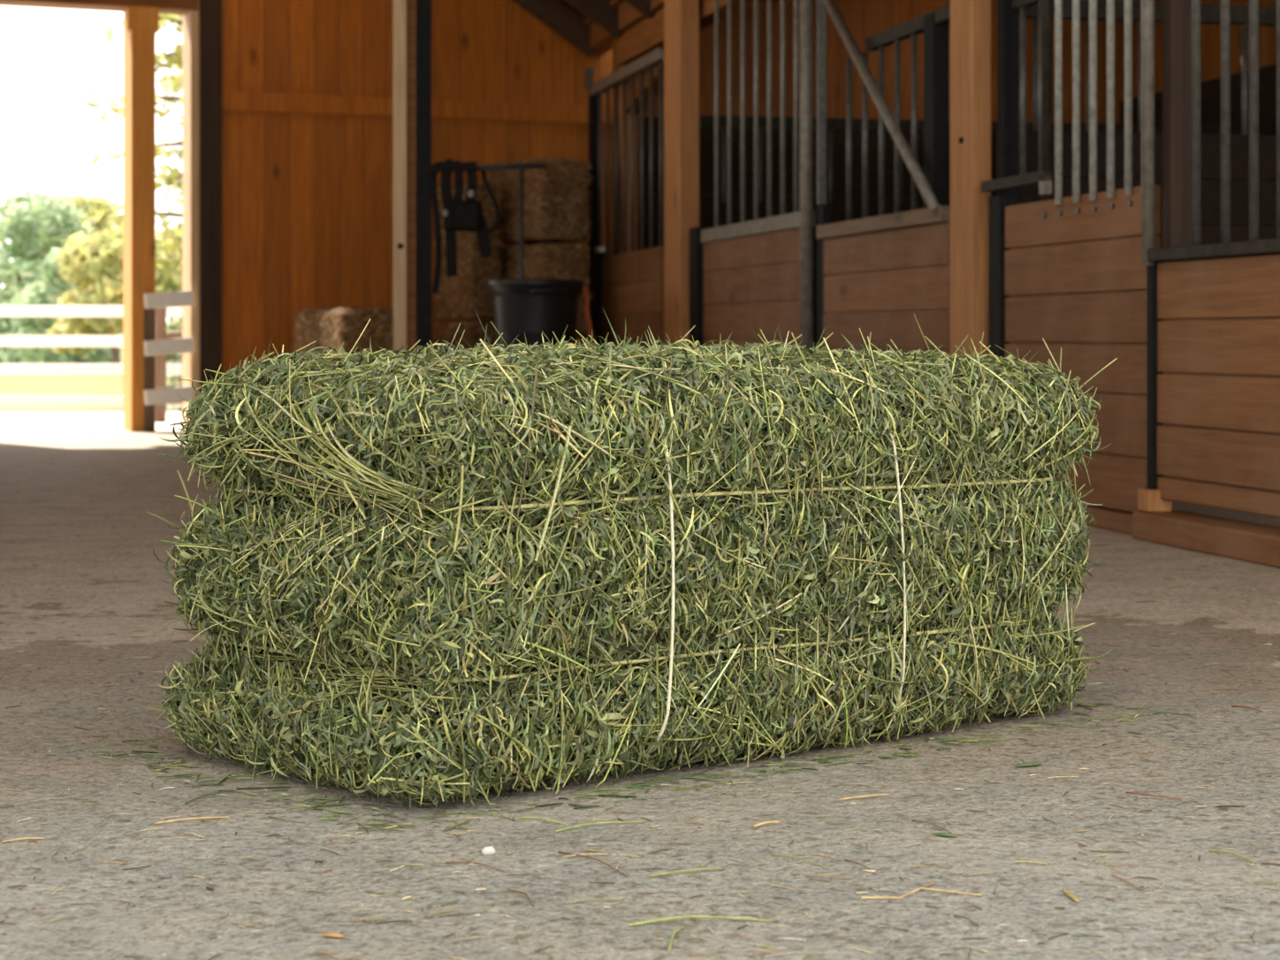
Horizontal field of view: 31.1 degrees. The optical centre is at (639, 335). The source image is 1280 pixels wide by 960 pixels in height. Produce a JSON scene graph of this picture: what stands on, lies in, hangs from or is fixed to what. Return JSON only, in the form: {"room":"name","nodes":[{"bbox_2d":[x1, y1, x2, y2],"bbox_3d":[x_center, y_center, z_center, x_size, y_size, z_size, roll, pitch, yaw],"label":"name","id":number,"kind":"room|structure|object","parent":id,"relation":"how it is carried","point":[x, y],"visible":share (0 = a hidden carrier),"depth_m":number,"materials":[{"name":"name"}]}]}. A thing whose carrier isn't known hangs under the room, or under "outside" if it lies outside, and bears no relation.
{"room":"horse stable","nodes":[
{"label":"horse stable","id":0,"kind":"room"},
{"bbox_2d":[221,0,891,376],"bbox_3d":[0.566,-2.050,14.671,6.596,5.200,0.056,0,0,-22],"label":"wall","id":1,"kind":"structure","parent":0,"point":[308,199],"depth_m":13.70,"materials":[{"name":"brown wood"}]},
{"bbox_2d":[0,0,198,15],"bbox_3d":[-4.489,-1.993,12.716,4.044,0.200,0.230,0,0,-22],"label":"trim","id":2,"kind":"structure","parent":1,"relation":"attached to","point":[177,7],"depth_m":13.22,"materials":[{"name":"brown wood"}]},
{"bbox_2d":[221,91,663,124],"bbox_3d":[0.470,-1.373,14.589,6.356,0.110,0.035,0,0,-22],"label":"trim","id":3,"kind":"structure","parent":1,"relation":"attached to","point":[231,101],"depth_m":13.77,"materials":[{"name":"brown wood"}]},
{"bbox_2d":[512,0,656,56],"bbox_3d":[-1.153,-2.497,8.668,4.137,1.563,10.270,0,0,-12],"label":"rafter","id":4,"kind":"object","parent":1,"relation":"attached to","point":[554,14],"depth_m":13.97,"materials":[{"name":"brown wood"}]},
{"bbox_2d":[582,0,663,53],"bbox_3d":[0.825,-1.877,9.198,0.142,0.240,11.210,0,0,-12],"label":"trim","id":5,"kind":"structure","parent":1,"relation":"attached to","point":[600,40],"depth_m":13.18,"materials":[{"name":"brown wood"}]},
{"bbox_2d":[557,0,587,20],"bbox_3d":[-0.318,-2.744,8.948,2.200,1.614,11.210,0,0,-12],"label":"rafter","id":6,"kind":"structure","parent":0,"point":[566,3],"depth_m":14.09,"materials":[{"name":"brown wood"}]},
{"bbox_2d":[0,430,1279,959],"bbox_3d":[0.000,0.600,6.010,18.000,0.100,24.020,0,0,0],"label":"floor","id":7,"kind":"structure","parent":0,"point":[127,462],"depth_m":2.61,"materials":[{"name":"concrete"}]},
{"bbox_2d":[2,837,45,842],"bbox_3d":[-0.670,0.548,2.500,0.045,0.004,0.002,0,0,-23],"label":"straw","id":8,"kind":"object","parent":7,"relation":"on","point":[23,838],"visible":1,"depth_m":2.50,"materials":[{"name":"beige plant"}]},
{"bbox_2d":[123,6,159,431],"bbox_3d":[-2.904,-0.670,13.334,0.177,2.441,0.300,0,0,-22],"label":"post","id":9,"kind":"object","parent":7,"relation":"on","point":[140,23],"visible":0.94,"depth_m":13.20,"materials":[{"name":"brown wood"}]},
{"bbox_2d":[144,290,194,431],"bbox_3d":[-2.719,0.143,13.249,0.296,0.813,0.051,0,0,-33],"label":"barrier","id":10,"kind":"object","parent":7,"relation":"on","point":[152,347],"visible":0.94,"depth_m":13.19,"materials":[{"name":"paint"}]},
{"bbox_2d":[155,816,228,824],"bbox_3d":[-0.507,0.548,2.603,0.084,0.004,0.002,0,0,-23],"label":"straw","id":11,"kind":"object","parent":7,"relation":"on","point":[199,818],"visible":1,"depth_m":2.60,"materials":[{"name":"beige plant"}]},
{"bbox_2d":[184,790,230,804],"bbox_3d":[-0.515,0.548,2.735,0.005,0.004,0.083,0,0,28],"label":"sprig","id":12,"kind":"object","parent":7,"relation":"on","point":[198,797],"visible":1,"depth_m":2.73,"materials":[{"name":"green plant"}]},
{"bbox_2d":[267,815,304,823],"bbox_3d":[-0.404,0.548,2.603,0.058,0.004,0.011,0,0,36],"label":"sprig","id":13,"kind":"object","parent":7,"relation":"on","point":[268,816],"visible":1,"depth_m":2.60,"materials":[{"name":"plant"}]},
{"bbox_2d":[320,932,343,937],"bbox_3d":[-0.281,0.547,2.100,0.022,0.004,0.008,0,0,15],"label":"dry leaf","id":14,"kind":"object","parent":7,"relation":"on","point":[327,934],"visible":1,"depth_m":2.10,"materials":[{"name":"orange plant"}]},
{"bbox_2d":[290,307,393,360],"bbox_3d":[-1.557,0.197,12.471,0.501,0.702,0.924,0,0,-26],"label":"bale","id":15,"kind":"object","parent":7,"relation":"on","point":[330,326],"visible":0.37,"depth_m":12.11},
{"bbox_2d":[393,0,431,352],"bbox_3d":[-0.991,-1.050,10.004,0.165,3.200,0.116,0,0,-6],"label":"post","id":16,"kind":"object","parent":7,"relation":"on","point":[412,19],"visible":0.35,"depth_m":9.98,"materials":[{"name":"brown wood"}]},
{"bbox_2d":[433,321,495,350],"bbox_3d":[-1.008,0.233,13.386,0.268,0.631,0.501,0,0,-36],"label":"bale","id":17,"kind":"object","parent":7,"relation":"on","point":[445,331],"visible":0.3,"depth_m":13.24},
{"bbox_2d":[432,182,502,319],"bbox_3d":[-1.015,-0.492,13.385,0.259,0.789,0.500,0,0,-36],"label":"bale","id":18,"kind":"object","parent":17,"relation":"on","point":[458,297],"visible":0.56,"depth_m":13.23},
{"bbox_2d":[445,861,503,871],"bbox_3d":[-0.169,0.548,2.379,0.075,0.004,0.009,0,0,32],"label":"straw","id":19,"kind":"object","parent":7,"relation":"on","point":[445,862],"visible":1,"depth_m":2.38,"materials":[{"name":"brown plant"}]},
{"bbox_2d":[481,845,495,855],"bbox_3d":[-0.160,0.546,2.437,0.015,0.010,0.010,0,0,-11],"label":"chip","id":20,"kind":"object","parent":7,"relation":"on","point":[486,850],"visible":1,"depth_m":2.43,"materials":[{"name":"white stone"}]},
{"bbox_2d":[437,162,546,279],"bbox_3d":[-0.767,-0.191,12.350,0.700,1.482,0.440,0,0,0],"label":"stand","id":21,"kind":"object","parent":7,"relation":"on","point":[533,165],"visible":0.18,"depth_m":12.34,"materials":[{"name":"metal"}]},
{"bbox_2d":[431,157,500,293],"bbox_3d":[-0.935,-0.594,12.300,0.377,0.736,0.122,0,0,0],"label":"harness","id":22,"kind":"object","parent":21,"relation":"hanging from","point":[459,215],"visible":0.99,"depth_m":12.29,"materials":[{"name":"leather"}]},
{"bbox_2d":[507,889,534,906],"bbox_3d":[-0.113,0.548,2.245,0.009,0.004,0.073,0,0,-23],"label":"twig","id":23,"kind":"object","parent":7,"relation":"on","point":[518,891],"visible":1,"depth_m":2.26,"materials":[{"name":"brown plant"}]},
{"bbox_2d":[487,279,594,348],"bbox_3d":[-0.526,0.135,11.600,0.510,0.831,0.491,0,0,38],"label":"tub","id":24,"kind":"object","parent":7,"relation":"on","point":[529,307],"visible":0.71,"depth_m":11.41,"materials":[{"name":"plastic"}]},
{"bbox_2d":[518,816,566,824],"bbox_3d":[-0.109,0.548,2.601,0.067,0.004,0.004,0,0,34],"label":"straw","id":25,"kind":"object","parent":7,"relation":"on","point":[519,817],"visible":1,"depth_m":2.60,"materials":[{"name":"green plant"}]},
{"bbox_2d":[576,339,589,345],"bbox_3d":[-0.602,0.279,13.407,0.384,0.536,0.816,0,0,-29],"label":"bale","id":26,"kind":"object","parent":7,"relation":"on","point":[581,340],"visible":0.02,"depth_m":13.13},
{"bbox_2d":[487,243,593,335],"bbox_3d":[-0.597,-0.264,13.406,0.378,0.533,0.812,0,0,-29],"label":"bale","id":27,"kind":"object","parent":26,"relation":"on","point":[542,261],"visible":0.35,"depth_m":13.11},
{"bbox_2d":[485,157,594,244],"bbox_3d":[-0.603,-0.780,13.402,0.394,0.475,0.818,0,0,-29],"label":"bale","id":28,"kind":"object","parent":27,"relation":"on","point":[556,195],"visible":0.78,"depth_m":13.11},
{"bbox_2d":[557,851,628,876],"bbox_3d":[-0.045,0.548,2.391,0.012,0.004,0.134,0,0,-34],"label":"straw","id":29,"kind":"object","parent":7,"relation":"on","point":[562,852],"visible":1,"depth_m":2.40,"materials":[{"name":"plant"}]},
{"bbox_2d":[567,898,624,904],"bbox_3d":[-0.043,0.548,2.231,0.057,0.004,0.002,0,0,-14],"label":"straw","id":30,"kind":"object","parent":7,"relation":"on","point":[574,902],"visible":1,"depth_m":2.23,"materials":[{"name":"brown plant"}]},
{"bbox_2d":[555,821,645,832],"bbox_3d":[-0.046,0.548,2.574,0.112,0.004,0.012,0,0,-27],"label":"straw","id":31,"kind":"object","parent":7,"relation":"on","point":[610,822],"visible":1,"depth_m":2.58,"materials":[{"name":"plant"}]},
{"bbox_2d":[584,47,663,348],"bbox_3d":[-0.092,-0.530,12.987,0.090,2.160,1.926,0,0,-12],"label":"barrier","id":32,"kind":"object","parent":7,"relation":"on","point":[628,286],"visible":0.82,"depth_m":13.03,"materials":[{"name":"brown wood"}]},
{"bbox_2d":[618,65,637,253],"bbox_3d":[-0.069,-0.508,13.373,0.090,2.117,0.100,0,0,-12],"label":"bar","id":33,"kind":"object","parent":7,"relation":"on","point":[628,115],"visible":0.26,"depth_m":13.33,"materials":[{"name":"brown metal"}]},
{"bbox_2d":[142,308,1117,807],"bbox_3d":[0.029,0.253,3.209,1.382,0.589,0.769,0,0,-39],"label":"hay bale","id":34,"kind":"object","parent":7,"relation":"on","point":[464,569],"visible":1,"depth_m":2.89,"materials":[{"name":"plant"}]},
{"bbox_2d":[0,462,1279,959],"bbox_3d":[-0.319,0.547,6.689,3.562,0.004,10.048,0,0,-17],"label":"litter","id":35,"kind":"object","parent":7,"relation":"on","point":[1094,704],"visible":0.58,"depth_m":2.65,"materials":[{"name":"plant"}]},
{"bbox_2d":[667,925,685,952],"bbox_3d":[0.031,0.547,2.093,0.007,0.005,0.084,0,0,10],"label":"sprig","id":36,"kind":"object","parent":7,"relation":"on","point":[683,926],"visible":1,"depth_m":2.08,"materials":[{"name":"green plant"}]},
{"bbox_2d":[663,0,699,347],"bbox_3d":[0.207,-0.650,11.481,0.100,2.400,0.349,0,0,-12],"label":"post","id":37,"kind":"object","parent":7,"relation":"on","point":[681,17],"visible":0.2,"depth_m":11.32,"materials":[{"name":"brown wood"}]},
{"bbox_2d":[615,0,754,66],"bbox_3d":[0.236,-1.657,11.956,0.120,0.170,3.000,0,0,-12],"label":"tie beam","id":38,"kind":"structure","parent":37,"relation":"attached to","point":[646,36],"depth_m":12.50,"materials":[{"name":"brown wood"}]},
{"bbox_2d":[626,61,663,113],"bbox_3d":[0.046,-1.411,12.825,0.100,0.258,0.898,0,0,-12],"label":"wall","id":39,"kind":"structure","parent":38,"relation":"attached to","point":[655,68],"depth_m":12.86,"materials":[{"name":"brown wood"}]},
{"bbox_2d":[648,868,723,877],"bbox_3d":[0.048,0.548,2.349,0.084,0.004,0.003,0,0,-24],"label":"straw","id":40,"kind":"object","parent":7,"relation":"on","point":[703,869],"visible":1,"depth_m":2.35,"materials":[{"name":"plant"}]},
{"bbox_2d":[627,914,772,927],"bbox_3d":[0.056,0.547,2.155,0.137,0.005,0.021,0,0,-7],"label":"straw","id":41,"kind":"object","parent":7,"relation":"on","point":[686,916],"visible":1,"depth_m":2.16,"materials":[{"name":"plant"}]},
{"bbox_2d":[689,0,815,347],"bbox_3d":[0.484,-0.680,10.381,0.080,2.460,1.903,0,0,-12],"label":"door","id":42,"kind":"structure","parent":7,"relation":"on","point":[743,274],"depth_m":10.29,"materials":[{"name":"brown wood"}]},
{"bbox_2d":[753,821,780,828],"bbox_3d":[0.142,0.547,2.579,0.038,0.005,0.003,0,0,-38],"label":"straw","id":43,"kind":"object","parent":7,"relation":"on","point":[765,822],"visible":1,"depth_m":2.58,"materials":[{"name":"beige plant"}]},
{"bbox_2d":[770,853,830,868],"bbox_3d":[0.169,0.548,2.402,0.007,0.004,0.085,0,0,-41],"label":"straw","id":44,"kind":"object","parent":7,"relation":"on","point":[779,855],"visible":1,"depth_m":2.41,"materials":[{"name":"plant"}]},
{"bbox_2d":[800,0,831,349],"bbox_3d":[0.724,-0.900,9.341,0.074,2.900,0.185,0,0,-34],"label":"upright","id":45,"kind":"object","parent":7,"relation":"on","point":[823,211],"visible":0.66,"depth_m":9.36,"materials":[{"name":"black metal"}]},
{"bbox_2d":[839,793,889,800],"bbox_3d":[0.268,0.548,2.732,0.070,0.004,0.006,0,0,-27],"label":"straw","id":46,"kind":"object","parent":7,"relation":"on","point":[857,796],"visible":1,"depth_m":2.73,"materials":[{"name":"beige plant"}]},
{"bbox_2d":[815,0,950,356],"bbox_3d":[0.891,-0.434,8.500,0.130,1.868,1.467,0,0,-12],"label":"barrier","id":47,"kind":"object","parent":7,"relation":"on","point":[881,270],"visible":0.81,"depth_m":8.31,"materials":[{"name":"brown wood"}]},
{"bbox_2d":[860,887,981,899],"bbox_3d":[0.273,0.548,2.259,0.119,0.004,0.034,0,0,-12],"label":"straw","id":48,"kind":"object","parent":7,"relation":"on","point":[907,894],"visible":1,"depth_m":2.25,"materials":[{"name":"beige plant"}]},
{"bbox_2d":[912,819,951,832],"bbox_3d":[0.328,0.548,2.573,0.005,0.004,0.074,0,0,-29],"label":"twig","id":49,"kind":"object","parent":7,"relation":"on","point":[912,819],"visible":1,"depth_m":2.58,"materials":[{"name":"brown plant"}]},
{"bbox_2d":[931,832,957,837],"bbox_3d":[0.334,0.547,2.524,0.029,0.004,0.008,0,0,29],"label":"hay leaf","id":50,"kind":"object","parent":7,"relation":"on","point":[936,834],"visible":1,"depth_m":2.52,"materials":[{"name":"green plant"}]},
{"bbox_2d":[950,0,990,359],"bbox_3d":[1.080,-0.650,7.543,0.080,2.400,0.207,0,0,-12],"label":"post","id":51,"kind":"object","parent":7,"relation":"on","point":[970,19],"visible":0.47,"depth_m":7.46,"materials":[{"name":"brown wood"}]},
{"bbox_2d":[1014,761,1042,767],"bbox_3d":[0.495,0.547,2.933,0.042,0.004,0.010,0,0,-25],"label":"hay leaf","id":52,"kind":"object","parent":7,"relation":"on","point":[1030,764],"visible":1,"depth_m":2.93,"materials":[{"name":"green plant"}]},
{"bbox_2d":[1061,889,1079,902],"bbox_3d":[0.422,0.547,2.252,0.007,0.003,0.050,0,0,-6],"label":"hay leaf","id":53,"kind":"object","parent":7,"relation":"on","point":[1069,894],"visible":1,"depth_m":2.25,"materials":[{"name":"yellow plant"}]},
{"bbox_2d":[1073,502,1133,534],"bbox_3d":[1.297,0.522,6.806,0.080,0.055,0.992,0,0,-12],"label":"board","id":54,"kind":"object","parent":7,"relation":"on","point":[1109,519],"visible":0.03,"depth_m":6.49,"materials":[{"name":"brown wood"}]},
{"bbox_2d":[1004,0,1160,512],"bbox_3d":[1.272,-0.820,6.786,0.062,2.620,1.121,0,0,-12],"label":"door","id":55,"kind":"structure","parent":54,"relation":"on","point":[1076,278],"depth_m":6.58,"materials":[{"name":"brown wood"}]},
{"bbox_2d":[1125,791,1181,799],"bbox_3d":[0.610,0.548,2.739,0.074,0.004,0.010,0,0,41],"label":"straw","id":56,"kind":"object","parent":7,"relation":"on","point":[1125,791],"visible":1,"depth_m":2.74,"materials":[{"name":"beige plant"}]},
{"bbox_2d":[1132,510,1279,568],"bbox_3d":[1.758,0.512,4.635,0.150,0.075,3.296,0,0,-12],"label":"board","id":57,"kind":"object","parent":7,"relation":"on","point":[1231,538],"visible":0.98,"depth_m":5.81,"materials":[{"name":"brown wood"}]},
{"bbox_2d":[1137,0,1279,518],"bbox_3d":[1.762,-0.828,4.632,0.122,2.604,3.316,0,0,-12],"label":"barrier","id":58,"kind":"object","parent":57,"relation":"on","point":[1214,309],"visible":1,"depth_m":5.94,"materials":[{"name":"brown wood"}]},
{"bbox_2d":[1208,849,1256,862],"bbox_3d":[0.626,0.548,2.424,0.008,0.004,0.064,0,0,-33],"label":"straw","id":59,"kind":"object","parent":7,"relation":"on","point":[1209,850],"visible":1,"depth_m":2.43,"materials":[{"name":"plant"}]},
{"bbox_2d":[1231,705,1262,711],"bbox_3d":[0.893,0.547,3.381,0.002,0.005,0.058,0,0,-33],"label":"straw","id":60,"kind":"object","parent":7,"relation":"on","point":[1231,705],"visible":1,"depth_m":3.38,"materials":[{"name":"brown plant"}]},
{"bbox_2d":[584,0,799,23],"bbox_3d":[2.584,-2.096,8.452,3.357,0.404,12.000,0,0,-12],"label":"ceiling","id":61,"kind":"structure","parent":0,"point":[614,3],"depth_m":13.84,"materials":[{"name":"brown wood"}]},
{"bbox_2d":[699,201,923,228],"bbox_3d":[1.860,-0.069,12.137,3.180,1.237,0.061,0,0,-12],"label":"wall partition","id":62,"kind":"structure","parent":0,"point":[706,209],"depth_m":11.84,"materials":[{"name":"brown wood"}]},
{"bbox_2d":[699,114,714,128],"bbox_3d":[0.337,-1.098,11.803,0.075,0.064,0.050,0,0,-12],"label":"air vent","id":63,"kind":"object","parent":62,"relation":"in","point":[704,121],"depth_m":11.78,"materials":[{"name":"black metal"}]},
{"bbox_2d":[731,115,740,129],"bbox_3d":[0.490,-1.097,11.837,0.042,0.064,0.050,0,0,-12],"label":"air vent","id":64,"kind":"object","parent":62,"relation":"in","point":[735,119],"depth_m":11.81,"materials":[{"name":"black metal"}]},
{"bbox_2d":[745,116,754,129],"bbox_3d":[0.559,-1.096,11.852,0.042,0.060,0.050,0,0,-12],"label":"air vent","id":65,"kind":"object","parent":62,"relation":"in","point":[749,120],"depth_m":11.83,"materials":[{"name":"black metal"}]},
{"bbox_2d":[771,116,780,129],"bbox_3d":[0.697,-1.097,11.882,0.043,0.064,0.050,0,0,-12],"label":"air vent","id":66,"kind":"object","parent":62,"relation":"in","point":[775,120],"depth_m":11.86,"materials":[{"name":"black metal"}]},
{"bbox_2d":[852,118,862,130],"bbox_3d":[1.125,-1.099,11.976,0.053,0.061,0.050,0,0,-12],"label":"air vent","id":67,"kind":"object","parent":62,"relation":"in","point":[857,123],"depth_m":11.95,"materials":[{"name":"black metal"}]},
{"bbox_2d":[868,118,878,131],"bbox_3d":[1.210,-1.098,11.995,0.053,0.065,0.050,0,0,-12],"label":"air vent","id":68,"kind":"object","parent":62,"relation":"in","point":[872,124],"depth_m":11.97,"materials":[{"name":"black metal"}]},
{"bbox_2d":[900,119,911,132],"bbox_3d":[1.385,-1.097,12.033,0.053,0.066,0.050,0,0,-12],"label":"air vent","id":69,"kind":"object","parent":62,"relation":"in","point":[905,124],"depth_m":12.01,"materials":[{"name":"black metal"}]},
{"bbox_2d":[1026,121,1033,130],"bbox_3d":[2.056,-1.108,12.180,0.035,0.043,0.050,0,0,-12],"label":"air vent","id":70,"kind":"object","parent":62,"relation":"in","point":[1029,125],"depth_m":12.16,"materials":[{"name":"black metal"}]},
{"bbox_2d":[1062,122,1072,131],"bbox_3d":[2.264,-1.108,12.226,0.050,0.043,0.050,0,0,-12],"label":"air vent","id":71,"kind":"object","parent":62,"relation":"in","point":[1066,126],"depth_m":12.20,"materials":[{"name":"black metal"}]},
{"bbox_2d":[1097,123,1106,131],"bbox_3d":[2.455,-1.109,12.268,0.050,0.039,0.050,0,0,-12],"label":"air vent","id":72,"kind":"object","parent":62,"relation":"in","point":[1100,127],"depth_m":12.24,"materials":[{"name":"black metal"}]},
{"bbox_2d":[1114,123,1124,132],"bbox_3d":[2.554,-1.108,12.289,0.051,0.043,0.050,0,0,-12],"label":"air vent","id":73,"kind":"object","parent":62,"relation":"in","point":[1118,127],"depth_m":12.27,"materials":[{"name":"black metal"}]},
{"bbox_2d":[612,0,1123,254],"bbox_3d":[1.429,-0.844,13.994,3.252,2.788,0.042,0,0,-12],"label":"wall","id":74,"kind":"structure","parent":0,"point":[864,19],"depth_m":13.92,"materials":[{"name":"brown wood"}]},
{"bbox_2d":[981,0,1051,359],"bbox_3d":[1.206,-0.750,7.140,0.115,2.600,0.518,0,0,-12],"label":"post","id":75,"kind":"object","parent":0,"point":[1011,14],"visible":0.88,"depth_m":7.34,"materials":[{"name":"black metal"}]},
{"bbox_2d":[996,130,1276,248],"bbox_3d":[2.758,-0.069,8.036,3.180,1.237,0.061,0,0,-12],"label":"wall partition","id":76,"kind":"structure","parent":0,"point":[1210,143],"depth_m":7.82,"materials":[{"name":"brown wood"}]},
{"bbox_2d":[1120,0,1276,135],"bbox_3d":[4.226,-0.925,8.812,0.069,2.950,12.000,0,0,-12],"label":"wall","id":77,"kind":"structure","parent":0,"point":[1210,33],"depth_m":13.03,"materials":[{"name":"brown wood"}]},
{"label":"outside","id":78,"kind":"structure","parent":0,"visible":0},
{"bbox_2d":[0,347,177,411],"bbox_3d":[-15.000,0.770,80.250,110.000,0.200,139.500,0,0,0],"label":"ground","id":79,"kind":"structure","parent":78,"point":[9,384],"depth_m":29.78,"materials":[{"name":"green plant"}]},
{"bbox_2d":[0,185,99,363],"bbox_3d":[-12.959,-1.161,48.356,3.302,3.916,3.861,0,0,-44],"label":"leafy tree","id":80,"kind":"object","parent":79,"relation":"on","point":[50,224],"visible":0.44,"depth_m":47.24,"materials":[{"name":"green plant"}]},
{"bbox_2d":[9,247,121,363],"bbox_3d":[-11.107,-0.450,44.046,2.107,2.502,1.903,0,0,-34],"label":"leafy tree","id":81,"kind":"object","parent":79,"relation":"on","point":[47,292],"visible":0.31,"depth_m":43.35,"materials":[{"name":"green plant"}]},
{"bbox_2d":[45,227,123,363],"bbox_3d":[-9.298,-0.600,39.895,1.984,2.589,1.828,0,0,0],"label":"leafy tree","id":82,"kind":"object","parent":79,"relation":"on","point":[83,255],"visible":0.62,"depth_m":39.43,"materials":[{"name":"green plant"}]},
{"bbox_2d":[0,304,182,407],"bbox_3d":[-5.725,0.180,18.660,4.450,0.980,0.160,0,0,0],"label":"fence","id":83,"kind":"object","parent":79,"relation":"on","point":[5,310],"visible":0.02,"depth_m":18.58,"materials":[{"name":"white paint"}]},
{"bbox_2d":[65,193,118,234],"bbox_3d":[-14.027,-1.445,58.011,1.787,4.268,2.446,0,0,3],"label":"leafy tree","id":84,"kind":"object","parent":79,"relation":"on","point":[102,202],"visible":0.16,"depth_m":57.62,"materials":[{"name":"green plant"}]},
{"bbox_2d":[67,14,182,411],"bbox_3d":[-3.855,-1.635,19.914,2.245,4.614,2.203,0,0,0],"label":"conifer tree","id":85,"kind":"object","parent":79,"relation":"on","point":[171,244],"visible":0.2,"depth_m":19.92,"materials":[{"name":"green plant"}]},
{"bbox_2d":[155,220,182,380],"bbox_3d":[-6.752,-0.509,33.959,1.357,2.395,1.500,0,0,0],"label":"leafy tree","id":86,"kind":"object","parent":79,"relation":"on","point":[163,284],"visible":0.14,"depth_m":33.44,"materials":[{"name":"green plant"}]},
{"bbox_2d":[166,317,181,388],"bbox_3d":[-4.696,0.209,24.103,0.810,1.052,0.779,0,0,0],"label":"leafy bush","id":87,"kind":"object","parent":79,"relation":"on","point":[170,327],"visible":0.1,"depth_m":24.00,"materials":[{"name":"green plant"}]},
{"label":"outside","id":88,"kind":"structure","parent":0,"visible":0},
{"bbox_2d":[0,411,185,433],"bbox_3d":[-2.500,0.618,14.012,13.000,0.095,6.375,0,0,0],"label":"path","id":89,"kind":"structure","parent":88,"point":[10,422],"depth_m":15.20,"materials":[{"name":"white concrete"}]},
{"bbox_2d":[155,291,182,422],"bbox_3d":[-2.704,0.140,15.200,0.990,0.860,0.060,0,0,0],"label":"wire fence","id":90,"kind":"object","parent":89,"relation":"on","point":[161,316],"visible":0.23,"depth_m":15.17,"materials":[{"name":"grey metal"}]},
{"bbox_3d":[-4.402,-3.372,12.702,4.196,2.557,0.040,0,0,-22],"label":"wall","id":91,"kind":"structure","parent":0,"visible":0},
{"bbox_2d":[182,0,199,428],"bbox_3d":[-2.635,-0.900,13.484,0.050,2.900,0.260,0,0,-22],"label":"trim","id":92,"kind":"structure","parent":91,"relation":"attached to","point":[191,19],"depth_m":13.37,"materials":[{"name":"beige wood"}]},
{"bbox_2d":[199,0,221,401],"bbox_3d":[-2.520,-1.550,13.433,0.125,4.200,0.160,0,0,-22],"label":"door post","id":93,"kind":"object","parent":91,"relation":"attached to","point":[210,11],"depth_m":13.36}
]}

